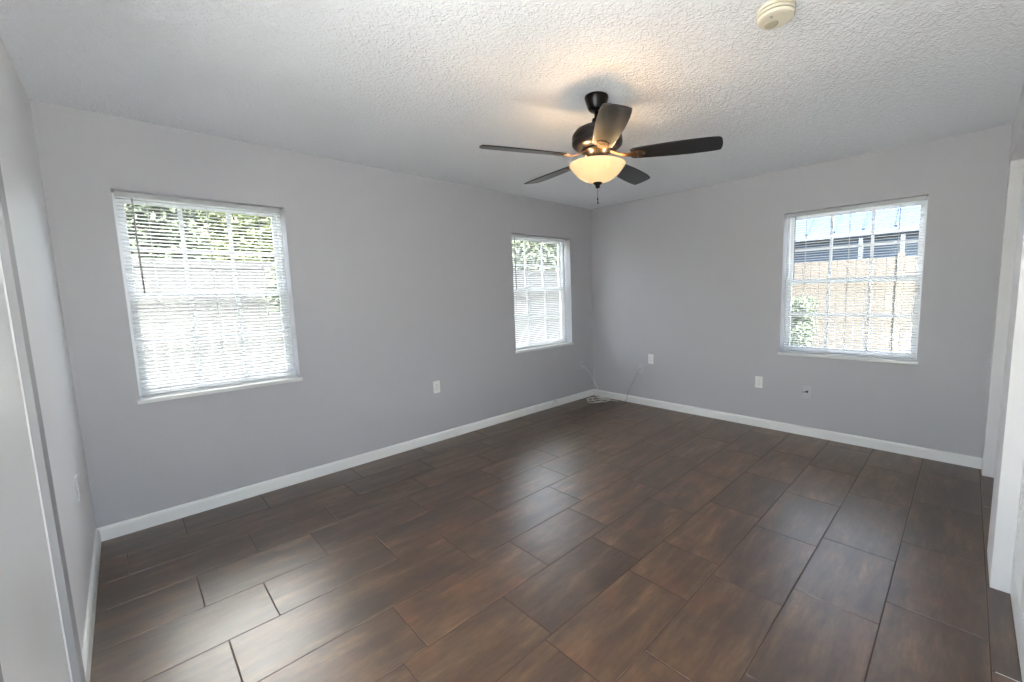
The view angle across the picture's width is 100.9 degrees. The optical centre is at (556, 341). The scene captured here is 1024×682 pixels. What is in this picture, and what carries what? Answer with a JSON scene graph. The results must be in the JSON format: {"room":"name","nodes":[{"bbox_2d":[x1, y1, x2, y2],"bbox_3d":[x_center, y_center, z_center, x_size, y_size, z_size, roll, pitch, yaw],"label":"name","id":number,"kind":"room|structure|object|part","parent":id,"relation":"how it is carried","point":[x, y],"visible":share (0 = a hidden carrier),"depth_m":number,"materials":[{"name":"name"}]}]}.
{"room":"empty bedroom","nodes":[
{"label":"empty bedroom","id":0,"kind":"room"},
{"bbox_2d":[0,36,95,681],"bbox_3d":[-0.762,0.185,0.310,5.600,2.540,0.200,5,9,44],"label":"wall","id":1,"kind":"structure","parent":0,"point":[19,163],"depth_m":1.74,"materials":[{"name":"white paint"}]},
{"bbox_2d":[0,166,85,681],"bbox_3d":[-1.306,0.245,0.977,1.000,2.100,0.058,5,9,44],"label":"door","id":2,"kind":"structure","parent":1,"relation":"in","point":[32,646],"depth_m":1.17,"materials":[{"name":"white paint"}]},
{"bbox_2d":[75,474,80,500],"bbox_3d":[-2.253,0.689,1.986,0.070,0.115,0.007,5,9,44],"label":"electrical outlet","id":3,"kind":"object","parent":1,"relation":"attached to","point":[76,476],"visible":1,"depth_m":1.97,"materials":[{"name":"white paint"}]},
{"bbox_2d":[82,529,100,681],"bbox_3d":[-2.140,1.172,1.946,1.441,0.083,0.014,5,9,44],"label":"baseboard","id":4,"kind":"structure","parent":1,"relation":"attached to","point":[87,647],"depth_m":1.82,"materials":[{"name":"white paint"}]},
{"bbox_2d":[29,100,592,527],"bbox_3d":[-1.184,-0.220,4.015,0.200,2.540,4.959,5,9,44],"label":"wall","id":5,"kind":"structure","parent":0,"point":[399,284],"depth_m":3.20,"materials":[{"name":"grey paint"}]},
{"bbox_2d":[111,192,302,403],"bbox_3d":[-2.292,-0.295,2.841,0.203,1.261,0.882,5,9,44],"label":"window","id":6,"kind":"structure","parent":5,"relation":"in","point":[190,393],"depth_m":2.78,"materials":[{"name":"white plastic"}]},
{"bbox_3d":[-2.358,-0.604,2.864,0.026,0.605,0.814,5,9,44],"label":"sash","id":7,"kind":"part","parent":6,"relation":"part of","materials":[{"name":"white plastic"}]},
{"bbox_2d":[114,191,294,396],"bbox_3d":[-2.283,-0.309,2.830,0.049,1.230,0.834,5,9,44],"label":"mini blind","id":8,"kind":"object","parent":6,"relation":"attached to","point":[146,197],"visible":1,"depth_m":2.79,"materials":[{"name":"white plastic"}]},
{"bbox_3d":[-2.486,-0.274,2.635,0.028,1.191,0.002,5,9,44],"label":"ladder cord","id":9,"kind":"part","parent":8,"relation":"part of","materials":[{"name":"white fabric"}]},
{"bbox_3d":[-2.288,-0.302,2.837,0.028,1.191,0.002,5,9,44],"label":"ladder cord","id":10,"kind":"part","parent":8,"relation":"part of","materials":[{"name":"white fabric"}]},
{"bbox_3d":[-2.273,0.296,2.904,0.026,0.012,0.832,5,9,44],"label":"rail","id":11,"kind":"part","parent":8,"relation":"part of","materials":[{"name":"white plastic"}]},
{"bbox_3d":[-2.091,-0.330,3.038,0.028,1.191,0.002,5,9,44],"label":"ladder cord","id":12,"kind":"part","parent":8,"relation":"part of","materials":[{"name":"white fabric"}]},
{"bbox_3d":[-2.322,-0.030,2.907,0.026,0.628,0.814,5,9,44],"label":"sash","id":13,"kind":"part","parent":6,"relation":"part of","materials":[{"name":"white plastic"}]},
{"bbox_3d":[-2.251,0.321,2.886,0.133,0.024,0.882,5,9,44],"label":"sill","id":14,"kind":"part","parent":6,"relation":"part of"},
{"bbox_2d":[96,389,593,541],"bbox_3d":[-1.079,0.907,4.066,0.014,0.083,4.559,5,9,44],"label":"baseboard","id":15,"kind":"structure","parent":5,"relation":"attached to","point":[111,531],"depth_m":3.18,"materials":[{"name":"white paint"}]},
{"bbox_2d":[433,380,439,392],"bbox_3d":[-1.128,0.432,3.980,0.007,0.115,0.070,5,9,44],"label":"electrical outlet","id":16,"kind":"object","parent":5,"relation":"attached to","point":[436,384],"visible":1,"depth_m":3.98,"materials":[{"name":"white plastic"}]},
{"bbox_2d":[512,237,573,352],"bbox_3d":[-0.197,-0.566,4.981,0.203,1.306,0.955,5,9,44],"label":"window","id":17,"kind":"structure","parent":5,"relation":"in","point":[523,239],"depth_m":5.10,"materials":[{"name":"white plastic"}]},
{"bbox_3d":[-0.264,-0.897,5.001,0.026,0.605,0.887,5,9,44],"label":"sash","id":18,"kind":"part","parent":17,"relation":"part of","materials":[{"name":"white plastic"}]},
{"bbox_3d":[-0.227,-0.301,5.047,0.026,0.673,0.887,5,9,44],"label":"sash","id":19,"kind":"part","parent":17,"relation":"part of","materials":[{"name":"white plastic"}]},
{"bbox_2d":[512,234,567,348],"bbox_3d":[-0.188,-0.580,4.970,0.049,1.275,0.907,5,9,44],"label":"mini blind","id":20,"kind":"object","parent":17,"relation":"attached to","point":[513,235],"visible":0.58,"depth_m":4.97,"materials":[{"name":"white plastic"}]},
{"bbox_3d":[-0.396,-0.545,4.770,0.028,1.236,0.002,5,9,44],"label":"ladder cord","id":21,"kind":"part","parent":20,"relation":"part of","materials":[{"name":"white fabric"}]},
{"bbox_3d":[-0.177,0.047,5.046,0.026,0.012,0.905,5,9,44],"label":"rail","id":22,"kind":"part","parent":20,"relation":"part of","materials":[{"name":"white plastic"}]},
{"bbox_3d":[0.009,-0.601,5.183,0.028,1.236,0.002,5,9,44],"label":"ladder cord","id":23,"kind":"part","parent":20,"relation":"part of","materials":[{"name":"white fabric"}]},
{"bbox_3d":[-0.156,0.072,5.028,0.133,0.024,0.955,5,9,44],"label":"sill","id":24,"kind":"part","parent":17,"relation":"part of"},
{"bbox_3d":[0.330,0.308,5.468,0.017,0.115,0.070,5,9,44],"label":"jack plate","id":25,"kind":"object","parent":5,"relation":"attached to","visible":0},
{"bbox_2d":[582,365,617,402],"bbox_3d":[0.548,0.533,5.413,0.362,0.443,0.407,-3,7,-16],"label":"cable","id":26,"kind":"object","parent":25,"relation":"hanging from","point":[600,398],"visible":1,"depth_m":5.39,"materials":[{"name":"white plastic"}]},
{"bbox_2d":[0,0,1023,208],"bbox_3d":[0.789,-1.414,1.918,5.800,0.200,4.959,5,9,44],"label":"ceiling","id":27,"kind":"structure","parent":0,"point":[414,87],"depth_m":2.06,"materials":[{"name":"white paint"}]},
{"bbox_2d":[479,91,722,203],"bbox_3d":[0.220,-1.063,2.380,1.247,0.572,1.257,5,9,44],"label":"ceiling fan","id":28,"kind":"object","parent":27,"relation":"hanging from","point":[597,139],"visible":1,"depth_m":2.25,"materials":[{"name":"black wood"}]},
{"bbox_3d":[-0.166,-1.000,2.209,0.471,0.006,0.138,-4,19,-20],"label":"fan blade","id":29,"kind":"part","parent":28,"relation":"part of","materials":[{"name":"brown wood"}]},
{"bbox_3d":[-0.028,-1.056,2.680,0.138,0.006,0.471,-21,17,-35],"label":"fan blade","id":30,"kind":"part","parent":28,"relation":"part of","materials":[{"name":"brown wood"}]},
{"bbox_3d":[0.232,-0.939,2.360,0.314,0.102,0.314,5,9,44],"label":"lamp shade","id":31,"kind":"part","parent":28,"relation":"part of","materials":[{"name":"white glass"}]},
{"bbox_3d":[0.243,-0.979,1.932,0.138,0.006,0.471,10,6,-3],"label":"fan blade","id":32,"kind":"part","parent":28,"relation":"part of","materials":[{"name":"brown wood"}]},
{"bbox_3d":[0.466,-1.070,2.695,0.138,0.006,0.471,-12,-1,35],"label":"fan blade","id":33,"kind":"part","parent":28,"relation":"part of","materials":[{"name":"brown wood"}]},
{"bbox_3d":[0.633,-1.023,2.232,0.471,0.006,0.138,0,-5,16],"label":"fan blade","id":34,"kind":"part","parent":28,"relation":"part of","materials":[{"name":"brown wood"}]},
{"bbox_2d":[757,0,795,29],"bbox_3d":[0.848,-1.258,1.625,0.136,0.048,0.136,5,9,44],"label":"smoke detector","id":35,"kind":"object","parent":27,"relation":"attached to","point":[773,14],"visible":1,"depth_m":1.60,"materials":[{"name":"beige plastic"}]},
{"bbox_2d":[764,20,777,28],"bbox_3d":[0.841,-1.238,1.648,0.052,0.004,0.052,5,9,44],"label":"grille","id":36,"kind":"object","parent":35,"relation":"attached to","point":[768,24],"depth_m":1.64,"materials":[{"name":"beige plastic"}]},
{"bbox_3d":[0.847,-1.275,1.623,0.136,0.014,0.136,5,9,44],"label":"plate","id":37,"kind":"part","parent":35,"relation":"part of","materials":[{"name":"beige plastic"}]},
{"bbox_2d":[90,395,1021,681],"bbox_3d":[0.869,1.161,2.186,5.550,0.100,4.668,5,9,44],"label":"floor","id":38,"kind":"structure","parent":0,"point":[580,540],"depth_m":2.12,"materials":[{"name":"brown tile"}]},
{"bbox_2d":[590,123,1012,457],"bbox_3d":[2.194,-0.309,4.040,4.600,2.540,0.200,5,9,44],"label":"wall","id":39,"kind":"structure","parent":0,"point":[694,280],"depth_m":3.94,"materials":[{"name":"grey paint"}]},
{"bbox_2d":[638,364,642,373],"bbox_3d":[1.027,0.334,5.119,0.070,0.115,0.017,5,9,44],"label":"jack plate","id":40,"kind":"object","parent":39,"relation":"attached to","point":[640,366],"visible":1,"depth_m":5.12,"materials":[{"name":"grey plastic"}]},
{"bbox_2d":[648,354,652,363],"bbox_3d":[1.127,0.212,5.011,0.070,0.115,0.007,5,9,44],"label":"electrical outlet","id":41,"kind":"object","parent":39,"relation":"attached to","point":[650,356],"visible":1,"depth_m":5.01,"materials":[{"name":"white plastic"}]},
{"bbox_2d":[755,376,762,387],"bbox_3d":[2.009,0.404,4.174,0.070,0.115,0.007,5,9,44],"label":"electrical outlet","id":42,"kind":"object","parent":39,"relation":"attached to","point":[758,379],"visible":1,"depth_m":4.17,"materials":[{"name":"white plastic"}]},
{"bbox_2d":[593,389,981,468],"bbox_3d":[1.831,0.796,4.397,3.686,0.083,0.014,5,9,44],"label":"baseboard","id":43,"kind":"structure","parent":39,"relation":"attached to","point":[932,454],"depth_m":3.86,"materials":[{"name":"white paint"}]},
{"bbox_2d":[802,385,810,398],"bbox_3d":[2.306,0.469,3.879,0.070,0.115,0.025,5,9,44],"label":"phone jack plate","id":44,"kind":"object","parent":39,"relation":"attached to","point":[806,389],"visible":1,"depth_m":3.88,"materials":[{"name":"grey plastic"}]},
{"bbox_2d":[778,196,927,364],"bbox_3d":[2.531,-0.503,3.660,1.021,1.306,0.203,5,9,44],"label":"window","id":45,"kind":"structure","parent":39,"relation":"in","point":[924,206],"depth_m":3.62,"materials":[{"name":"white plastic"}]},
{"bbox_3d":[2.523,0.137,3.707,1.021,0.024,0.133,5,9,44],"label":"sill","id":46,"kind":"part","parent":45,"relation":"part of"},
{"bbox_3d":[2.574,-0.232,3.728,0.953,0.658,0.026,5,9,44],"label":"sash","id":47,"kind":"part","parent":45,"relation":"part of","materials":[{"name":"white plastic"}]},
{"bbox_2d":[783,196,926,358],"bbox_3d":[2.521,-0.516,3.650,0.973,1.275,0.049,5,9,44],"label":"mini blind","id":48,"kind":"object","parent":45,"relation":"attached to","point":[919,198],"visible":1,"depth_m":3.62,"materials":[{"name":"white plastic"}]},
{"bbox_3d":[2.290,-0.529,3.885,0.002,1.236,0.028,5,9,44],"label":"ladder cord","id":49,"kind":"part","parent":48,"relation":"part of","materials":[{"name":"white fabric"}]},
{"bbox_3d":[2.527,-0.509,3.656,0.002,1.236,0.028,5,9,44],"label":"ladder cord","id":50,"kind":"part","parent":48,"relation":"part of","materials":[{"name":"white fabric"}]},
{"bbox_3d":[2.543,0.111,3.725,0.971,0.012,0.026,5,9,44],"label":"rail","id":51,"kind":"part","parent":48,"relation":"part of","materials":[{"name":"white plastic"}]},
{"bbox_3d":[2.764,-0.489,3.426,0.002,1.236,0.028,5,9,44],"label":"ladder cord","id":52,"kind":"part","parent":48,"relation":"part of","materials":[{"name":"white fabric"}]},
{"bbox_3d":[2.579,-0.830,3.682,0.953,0.620,0.026,5,9,44],"label":"sash","id":53,"kind":"part","parent":45,"relation":"part of","materials":[{"name":"white plastic"}]},
{"bbox_2d":[982,85,1023,681],"bbox_3d":[1.584,0.010,1.335,0.120,2.540,4.559,5,9,44],"label":"wall","id":54,"kind":"structure","parent":0,"point":[1003,449],"depth_m":1.92,"materials":[{"name":"white paint"}]},
{"bbox_2d":[1010,461,1023,681],"bbox_3d":[1.438,0.114,1.170,0.028,2.153,1.585,5,9,44],"label":"door","id":55,"kind":"structure","parent":54,"relation":"in","point":[1017,580],"depth_m":1.68,"materials":[{"name":"white paint"}]},
{"bbox_3d":[1.576,0.117,1.313,0.028,2.108,0.390,5,9,44],"label":"bifold panel","id":56,"kind":"part","parent":55,"relation":"part of","materials":[{"name":"white paint"}]},
{"label":"outside","id":57,"kind":"structure","parent":0,"visible":0},
{"bbox_2d":[151,321,275,382],"bbox_3d":[-3.074,0.705,9.200,70.000,0.240,60.000,5,9,44],"label":"ground","id":58,"kind":"structure","parent":57,"point":[271,321],"depth_m":14.38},
{"bbox_2d":[124,203,210,326],"bbox_3d":[-8.034,-1.375,7.666,2.054,4.537,3.128,4,9,42],"label":"leafy tree","id":59,"kind":"object","parent":58,"relation":"on","point":[134,205],"visible":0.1,"depth_m":7.61,"materials":[{"name":"green plant"}]},
{"bbox_2d":[184,209,274,355],"bbox_3d":[-8.335,-2.109,11.192,2.956,5.221,4.685,2,8,31],"label":"leafy tree","id":60,"kind":"object","parent":58,"relation":"on","point":[208,212],"visible":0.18,"depth_m":10.51,"materials":[{"name":"green plant"}]},
{"bbox_2d":[260,263,280,312],"bbox_3d":[-4.395,-0.266,7.002,0.574,2.305,0.871,5,9,44],"label":"leafy shrub","id":61,"kind":"object","parent":58,"relation":"on","point":[273,263],"visible":0.08,"depth_m":6.73,"materials":[{"name":"green plant"}]},
{"bbox_2d":[132,259,559,386],"bbox_3d":[-2.060,-0.678,10.127,0.150,2.250,22.150,5,9,44],"label":"privacy fence","id":62,"kind":"object","parent":58,"relation":"on","point":[150,260],"visible":0.02,"depth_m":6.71,"materials":[{"name":"white wood"}]},
{"bbox_3d":[-5.465,-0.191,6.653,0.050,2.130,2.324,5,9,44],"label":"panel","id":63,"kind":"part","parent":62,"relation":"part of","materials":[{"name":"white plastic"}]},
{"bbox_3d":[-0.358,-0.906,11.866,0.050,2.130,2.324,5,9,44],"label":"panel","id":64,"kind":"part","parent":62,"relation":"part of","materials":[{"name":"white"}]},
{"bbox_2d":[512,240,557,270],"bbox_3d":[-0.678,-2.464,15.667,2.644,4.542,3.912,5,9,44],"label":"leafy tree","id":65,"kind":"object","parent":58,"relation":"on","point":[515,251],"visible":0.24,"depth_m":14.38,"materials":[{"name":"green plant"}]},
{"bbox_2d":[790,296,819,346],"bbox_3d":[4.508,-0.145,7.784,0.580,1.431,0.861,5,9,44],"label":"leafy shrub","id":66,"kind":"object","parent":58,"relation":"on","point":[800,297],"visible":0.49,"depth_m":7.59,"materials":[{"name":"green plant"}]},
{"bbox_2d":[792,252,916,351],"bbox_3d":[5.903,-0.475,7.280,9.690,2.080,0.095,5,9,44],"label":"fence","id":67,"kind":"object","parent":58,"relation":"on","point":[906,258],"visible":0.1,"depth_m":7.61,"materials":[{"name":"beige wood"}]},
{"bbox_3d":[5.901,-0.475,7.278,0.090,2.080,0.090,5,9,44],"label":"post","id":68,"kind":"part","parent":67,"relation":"part of","materials":[{"name":"beige wood"}]},
{"bbox_3d":[6.776,-0.396,6.460,2.301,1.980,0.060,5,9,44],"label":"panel","id":69,"kind":"part","parent":67,"relation":"part of","materials":[{"name":"beige wood"}]},
{"bbox_2d":[793,205,920,352],"bbox_3d":[8.322,-2.291,8.469,9.400,5.300,3.480,5,9,44],"label":"house","id":70,"kind":"structure","parent":58,"relation":"on","point":[916,222],"depth_m":8.74,"materials":[{"name":"blue"}]},
{"bbox_3d":[6.090,-0.829,8.501,0.070,2.500,0.070,5,9,44],"label":"porch post","id":71,"kind":"part","parent":70,"relation":"part of","materials":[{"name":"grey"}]},
{"bbox_3d":[6.556,-0.790,8.049,0.070,2.500,0.070,5,9,44],"label":"porch post","id":72,"kind":"part","parent":70,"relation":"part of","materials":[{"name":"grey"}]}
]}

